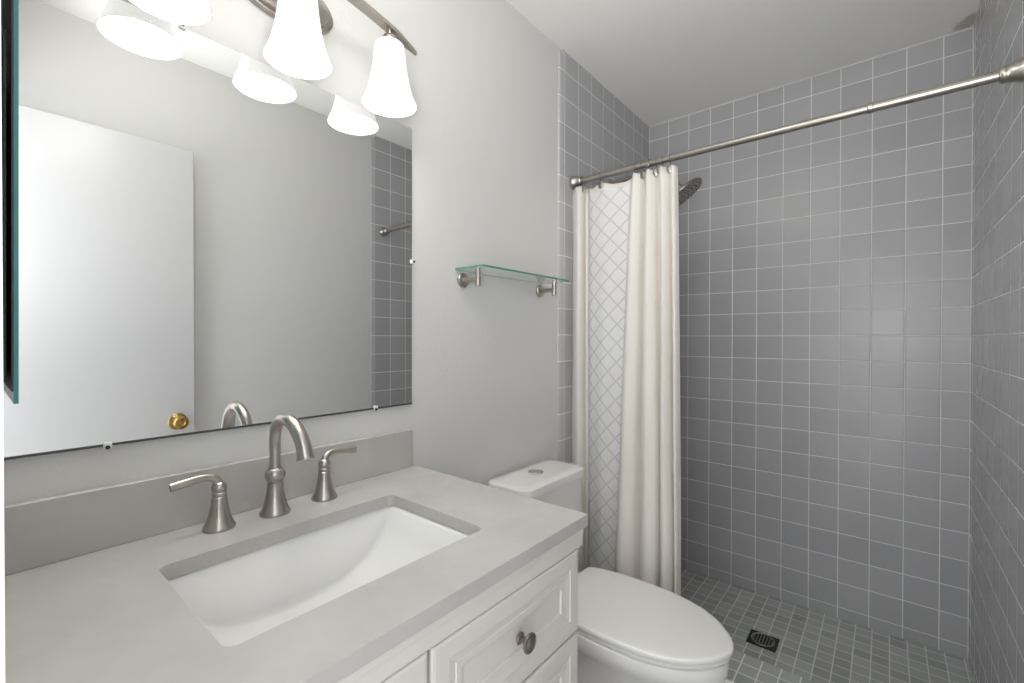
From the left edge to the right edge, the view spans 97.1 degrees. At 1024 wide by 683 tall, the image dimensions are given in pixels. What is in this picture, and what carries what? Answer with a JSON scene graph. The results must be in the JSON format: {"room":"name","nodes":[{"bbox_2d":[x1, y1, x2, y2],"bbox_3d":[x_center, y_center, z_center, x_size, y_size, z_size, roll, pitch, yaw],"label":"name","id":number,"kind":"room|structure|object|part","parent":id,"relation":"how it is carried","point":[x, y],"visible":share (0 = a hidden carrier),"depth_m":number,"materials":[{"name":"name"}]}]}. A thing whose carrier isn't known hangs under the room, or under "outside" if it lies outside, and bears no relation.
{"room":"bathroom","nodes":[
{"label":"bathroom","id":0,"kind":"room"},
{"bbox_2d":[0,0,4,682],"bbox_3d":[-0.331,0.021,0.217,1.296,2.434,0.112,0,1,40],"label":"wall","id":1,"kind":"structure","parent":0,"point":[2,567],"depth_m":0.23,"materials":[{"name":"grey paint"}]},
{"bbox_2d":[1,0,18,403],"bbox_3d":[-0.542,-0.287,0.474,0.360,0.673,0.018,0,1,40],"label":"medicine cabinet","id":2,"kind":"object","parent":1,"relation":"attached to","point":[9,8],"visible":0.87,"depth_m":0.36,"materials":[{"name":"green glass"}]},
{"bbox_3d":[-0.513,-0.109,0.450,0.277,0.282,0.003,0,1,40],"label":"hanging rail","id":3,"kind":"part","parent":2,"relation":"part of","materials":[{"name":"black metal"}]},
{"bbox_2d":[4,0,562,504],"bbox_3d":[-0.094,0.012,1.599,0.100,2.434,2.586,0,1,40],"label":"wall","id":4,"kind":"structure","parent":0,"point":[483,78],"depth_m":1.43,"materials":[{"name":"grey paint"}]},
{"bbox_2d":[129,0,211,25],"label":"vanity light","id":5,"kind":"object","parent":4,"relation":"attached to","point":[181,12],"depth_m":0.82,"materials":[{"name":"white glass"}]},
{"bbox_3d":[-0.592,-0.660,0.773,0.133,0.149,0.133,0,1,40],"label":"lamp shade","id":6,"kind":"part","parent":5,"relation":"part of","materials":[{"name":"white glass"}]},
{"bbox_2d":[4,429,411,575],"bbox_3d":[-0.537,0.301,0.973,0.017,0.104,0.787,0,1,40],"label":"backsplash","id":7,"kind":"structure","parent":4,"relation":"attached to","point":[39,532],"depth_m":0.82,"materials":[{"name":"grey stone"}]},
{"bbox_2d":[3,0,414,459],"bbox_3d":[-0.533,-0.211,0.977,0.012,0.791,0.802,0,1,40],"label":"wall mirror","id":8,"kind":"object","parent":4,"relation":"attached to","point":[213,237],"visible":0.86,"depth_m":0.87,"materials":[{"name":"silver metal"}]},
{"bbox_2d":[250,0,332,79],"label":"vanity light","id":9,"kind":"object","parent":4,"relation":"attached to","point":[294,46],"depth_m":0.95,"materials":[{"name":"white glass"}]},
{"bbox_3d":[-0.448,-0.661,0.949,0.133,0.149,0.133,0,1,40],"label":"lamp shade","id":10,"kind":"part","parent":9,"relation":"part of","materials":[{"name":"white glass"}]},
{"bbox_3d":[-0.448,-0.669,0.949,0.059,0.106,0.059,0,1,40],"label":"bulb","id":11,"kind":"part","parent":9,"relation":"part of","materials":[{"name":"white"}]},
{"bbox_2d":[347,0,416,117],"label":"vanity light","id":12,"kind":"object","parent":4,"relation":"attached to","point":[388,93],"depth_m":1.09,"materials":[{"name":"white glass"}]},
{"bbox_2d":[382,29,396,38],"bbox_3d":[-0.304,-0.751,1.122,0.042,0.042,0.042,0,1,40],"label":"socket","id":13,"kind":"object","parent":12,"relation":"attached to","point":[390,33],"depth_m":1.11,"materials":[{"name":"silver metal"}]},
{"bbox_3d":[-0.304,-0.662,1.123,0.133,0.149,0.133,0,1,40],"label":"lamp shade","id":14,"kind":"part","parent":12,"relation":"part of","materials":[{"name":"white glass"}]},
{"bbox_3d":[-0.304,-0.670,1.123,0.059,0.106,0.059,0,1,40],"label":"bulb","id":15,"kind":"part","parent":12,"relation":"part of","materials":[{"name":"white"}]},
{"bbox_2d":[455,264,568,296],"bbox_3d":[0.018,-0.201,1.560,0.120,0.059,0.470,0,1,40],"label":"glass shelf","id":16,"kind":"object","parent":4,"relation":"attached to","point":[463,280],"visible":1,"depth_m":1.49,"materials":[{"name":"clear glass"}]},
{"bbox_3d":[0.019,-0.227,1.559,0.120,0.006,0.470,0,1,40],"label":"shelf glass","id":17,"kind":"part","parent":16,"relation":"part of","materials":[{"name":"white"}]},
{"bbox_2d":[557,51,564,461],"bbox_3d":[0.202,0.018,1.874,0.007,2.418,0.040,0,1,40],"label":"trim","id":18,"kind":"structure","parent":4,"relation":"attached to","point":[561,57],"depth_m":1.86,"materials":[{"name":"grey tile"}]},
{"bbox_2d":[563,52,648,462],"bbox_3d":[0.491,0.009,2.227,0.010,2.433,0.874,0,1,40],"label":"tiled wall","id":19,"kind":"structure","parent":0,"point":[601,133],"depth_m":2.01,"materials":[{"name":"tile"}]},
{"bbox_2d":[608,176,701,205],"bbox_3d":[0.642,-0.689,2.060,0.428,0.197,0.172,0,1,40],"label":"shower","id":20,"kind":"object","parent":19,"relation":"attached to","point":[685,191],"visible":0.59,"depth_m":1.96,"materials":[{"name":"silver metal"}]},
{"bbox_3d":[0.609,-0.729,2.085,0.337,0.101,0.027,0,1,41],"label":"arm","id":21,"kind":"part","parent":20,"relation":"part of","materials":[{"name":"silver metal"}]},
{"bbox_2d":[570,57,1023,188],"bbox_3d":[0.737,-0.661,1.500,1.292,0.083,0.055,0,1,42],"label":"curtain rod","id":22,"kind":"object","parent":19,"relation":"attached to","point":[1013,72],"visible":0.98,"depth_m":1.28,"materials":[{"name":"silver metal"}]},
{"bbox_2d":[598,171,603,188],"bbox_3d":[0.365,-0.656,1.837,0.033,0.072,0.021,0,0,-27],"label":"curtain ring","id":23,"kind":"object","parent":22,"relation":"hanging from","point":[600,184],"visible":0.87,"depth_m":1.83,"materials":[{"name":"silver metal"}]},
{"bbox_2d":[572,165,680,595],"bbox_3d":[0.421,0.208,1.773,0.085,1.712,0.469,0,1,-43],"label":"shower curtain","id":24,"kind":"object","parent":22,"relation":"hanging from","point":[626,415],"visible":0.86,"depth_m":1.72,"materials":[{"name":"fabric"}]},
{"bbox_2d":[640,161,645,178],"bbox_3d":[0.496,-0.651,1.718,0.021,0.072,0.033,0,0,29],"label":"curtain ring","id":25,"kind":"object","parent":22,"relation":"hanging from","point":[642,174],"visible":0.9,"depth_m":1.71,"materials":[{"name":"silver metal"}]},
{"bbox_2d":[653,158,658,175],"bbox_3d":[0.533,-0.649,1.683,0.021,0.072,0.033,0,0,-1],"label":"curtain ring","id":26,"kind":"object","parent":22,"relation":"hanging from","point":[655,170],"visible":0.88,"depth_m":1.67,"materials":[{"name":"silver metal"}]},
{"bbox_2d":[666,154,671,172],"bbox_3d":[0.573,-0.648,1.647,0.021,0.072,0.033,0,0,5],"label":"curtain ring","id":27,"kind":"object","parent":22,"relation":"hanging from","point":[668,168],"visible":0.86,"depth_m":1.64,"materials":[{"name":"silver metal"}]},
{"bbox_2d":[506,0,979,125],"bbox_3d":[0.478,-1.241,1.184,1.496,0.080,2.686,0,1,40],"label":"ceiling","id":28,"kind":"structure","parent":0,"point":[665,60],"depth_m":1.79,"materials":[{"name":"paint"}]},
{"bbox_2d":[752,634,773,645],"bbox_3d":[1.029,1.228,1.855,0.082,0.001,0.082,0,1,40],"label":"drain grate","id":29,"kind":"object","parent":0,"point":[757,639],"depth_m":1.86,"materials":[{"name":"metal"}]},
{"bbox_2d":[649,29,972,658],"bbox_3d":[1.299,0.010,2.190,1.496,2.434,0.100,0,1,40],"label":"wall","id":30,"kind":"structure","parent":0,"point":[825,269],"depth_m":2.01,"materials":[{"name":"tile"}]},
{"bbox_2d":[562,0,981,659],"bbox_3d":[0.971,0.012,1.789,1.288,2.434,0.936,0,1,40],"label":"trim","id":31,"kind":"structure","parent":30,"relation":"attached to","point":[568,54],"depth_m":1.75,"materials":[{"name":"white"}]},
{"bbox_2d":[681,568,973,682],"bbox_3d":[1.009,1.259,1.850,1.496,0.060,1.006,0,1,40],"label":"floor","id":32,"kind":"structure","parent":0,"point":[815,646],"depth_m":1.83,"materials":[{"name":"tile"}]},
{"bbox_2d":[746,629,779,652],"bbox_3d":[1.029,1.224,1.855,0.106,0.008,0.096,0,1,40],"label":"floor drain","id":33,"kind":"object","parent":32,"relation":"on","point":[757,638],"visible":1,"depth_m":1.85,"materials":[{"name":"black metal"}]},
{"bbox_2d":[725,650,815,682],"bbox_3d":[0.748,1.161,1.529,1.286,0.140,0.170,0,1,40],"label":"shower curb","id":34,"kind":"object","parent":32,"relation":"on","point":[743,668],"visible":0.09,"depth_m":1.49,"materials":[{"name":"tile"}]},
{"bbox_2d":[968,0,1023,682],"bbox_3d":[1.474,0.016,1.381,0.007,2.433,0.926,0,1,40],"label":"tiled wall","id":35,"kind":"structure","parent":0,"point":[996,539],"depth_m":1.33,"materials":[{"name":"tile"}]},
{"bbox_3d":[-0.190,1.267,0.398,1.496,0.060,2.760,0,1,40],"label":"floor","id":36,"kind":"structure","parent":0,"visible":0},
{"bbox_2d":[338,528,583,682],"bbox_3d":[-0.313,0.807,0.793,0.591,0.856,0.785,0,1,40],"label":"vanity cabinet","id":37,"kind":"object","parent":36,"relation":"on","point":[522,628],"visible":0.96,"depth_m":0.74,"materials":[{"name":"white wood"}]},
{"bbox_2d":[5,464,587,682],"bbox_3d":[-0.320,0.366,0.801,0.571,0.024,0.799,0,1,40],"label":"countertop","id":38,"kind":"structure","parent":37,"relation":"on","point":[113,614],"depth_m":0.63,"materials":[{"name":"grey stone"}]},
{"bbox_2d":[169,412,356,533],"bbox_3d":[-0.441,0.247,0.898,0.181,0.214,0.365,0,1,40],"label":"faucet","id":39,"kind":"object","parent":38,"relation":"on","point":[220,519],"visible":1,"depth_m":0.90,"materials":[{"name":"silver metal"}]},
{"bbox_3d":[-0.577,0.266,0.833,0.025,0.039,0.090,0,1,40],"label":"lever","id":40,"kind":"part","parent":39,"relation":"part of","materials":[{"name":"silver metal"}]},
{"bbox_3d":[-0.556,0.319,0.858,0.055,0.069,0.055,0,1,40],"label":"handle","id":41,"kind":"part","parent":39,"relation":"part of","materials":[{"name":"silver metal"}]},
{"bbox_3d":[-0.488,0.305,0.932,0.058,0.096,0.058,0,1,40],"label":"spout","id":42,"kind":"part","parent":39,"relation":"part of","materials":[{"name":"silver metal"}]},
{"bbox_3d":[-0.435,0.201,0.887,0.159,0.122,0.034,0,1,40],"label":"spout","id":43,"kind":"part","parent":39,"relation":"part of","materials":[{"name":"silver metal"}]},
{"bbox_3d":[-0.423,0.318,1.020,0.055,0.069,0.055,0,1,40],"label":"handle","id":44,"kind":"part","parent":39,"relation":"part of","materials":[{"name":"silver metal"}]},
{"bbox_3d":[-0.402,0.265,1.045,0.025,0.039,0.090,0,1,40],"label":"lever","id":45,"kind":"part","parent":39,"relation":"part of","materials":[{"name":"silver metal"}]},
{"bbox_2d":[167,506,468,645],"bbox_3d":[-0.306,0.447,0.782,0.314,0.137,0.456,0,1,40],"label":"sink","id":46,"kind":"object","parent":38,"relation":"in","point":[240,598],"visible":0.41,"depth_m":0.88,"materials":[{"name":"white ceramic"}]},
{"bbox_3d":[-0.238,0.771,0.479,0.020,0.702,0.368,0,1,40],"label":"door","id":47,"kind":"part","parent":37,"relation":"part of","materials":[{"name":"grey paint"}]},
{"bbox_3d":[0.005,0.501,0.771,0.020,0.164,0.380,0,1,40],"label":"drawer","id":48,"kind":"part","parent":37,"relation":"part of","materials":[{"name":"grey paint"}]},
{"bbox_3d":[0.024,0.501,0.755,0.028,0.033,0.033,0,1,40],"label":"knob","id":49,"kind":"part","parent":37,"relation":"part of","materials":[{"name":"grey metal"}]},
{"bbox_3d":[0.005,0.717,0.772,0.020,0.258,0.380,0,1,40],"label":"drawer","id":50,"kind":"part","parent":37,"relation":"part of","materials":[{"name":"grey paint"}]},
{"bbox_2d":[488,460,733,682],"bbox_3d":[0.303,0.845,1.420,0.722,0.772,0.376,0,1,40],"label":"toilet","id":51,"kind":"object","parent":36,"relation":"on","point":[630,630],"visible":0.67,"depth_m":1.31,"materials":[{"name":"white ceramic"}]},
{"bbox_3d":[0.095,0.479,1.590,0.180,0.036,0.376,0,1,40],"label":"tank lid","id":52,"kind":"part","parent":51,"relation":"part of","materials":[{"name":"white ceramic"}]},
{"bbox_3d":[0.094,0.670,1.592,0.167,0.346,0.364,0,1,40],"label":"tank","id":53,"kind":"part","parent":51,"relation":"part of","materials":[{"name":"white ceramic"}]},
{"bbox_3d":[0.383,0.832,1.354,0.505,0.013,0.332,0,1,40],"label":"seat","id":54,"kind":"part","parent":51,"relation":"part of","materials":[{"name":"white plastic"}]},
{"bbox_3d":[0.384,0.814,1.354,0.514,0.017,0.342,0,1,40],"label":"lid","id":55,"kind":"part","parent":51,"relation":"part of","materials":[{"name":"white plastic"}]}
]}

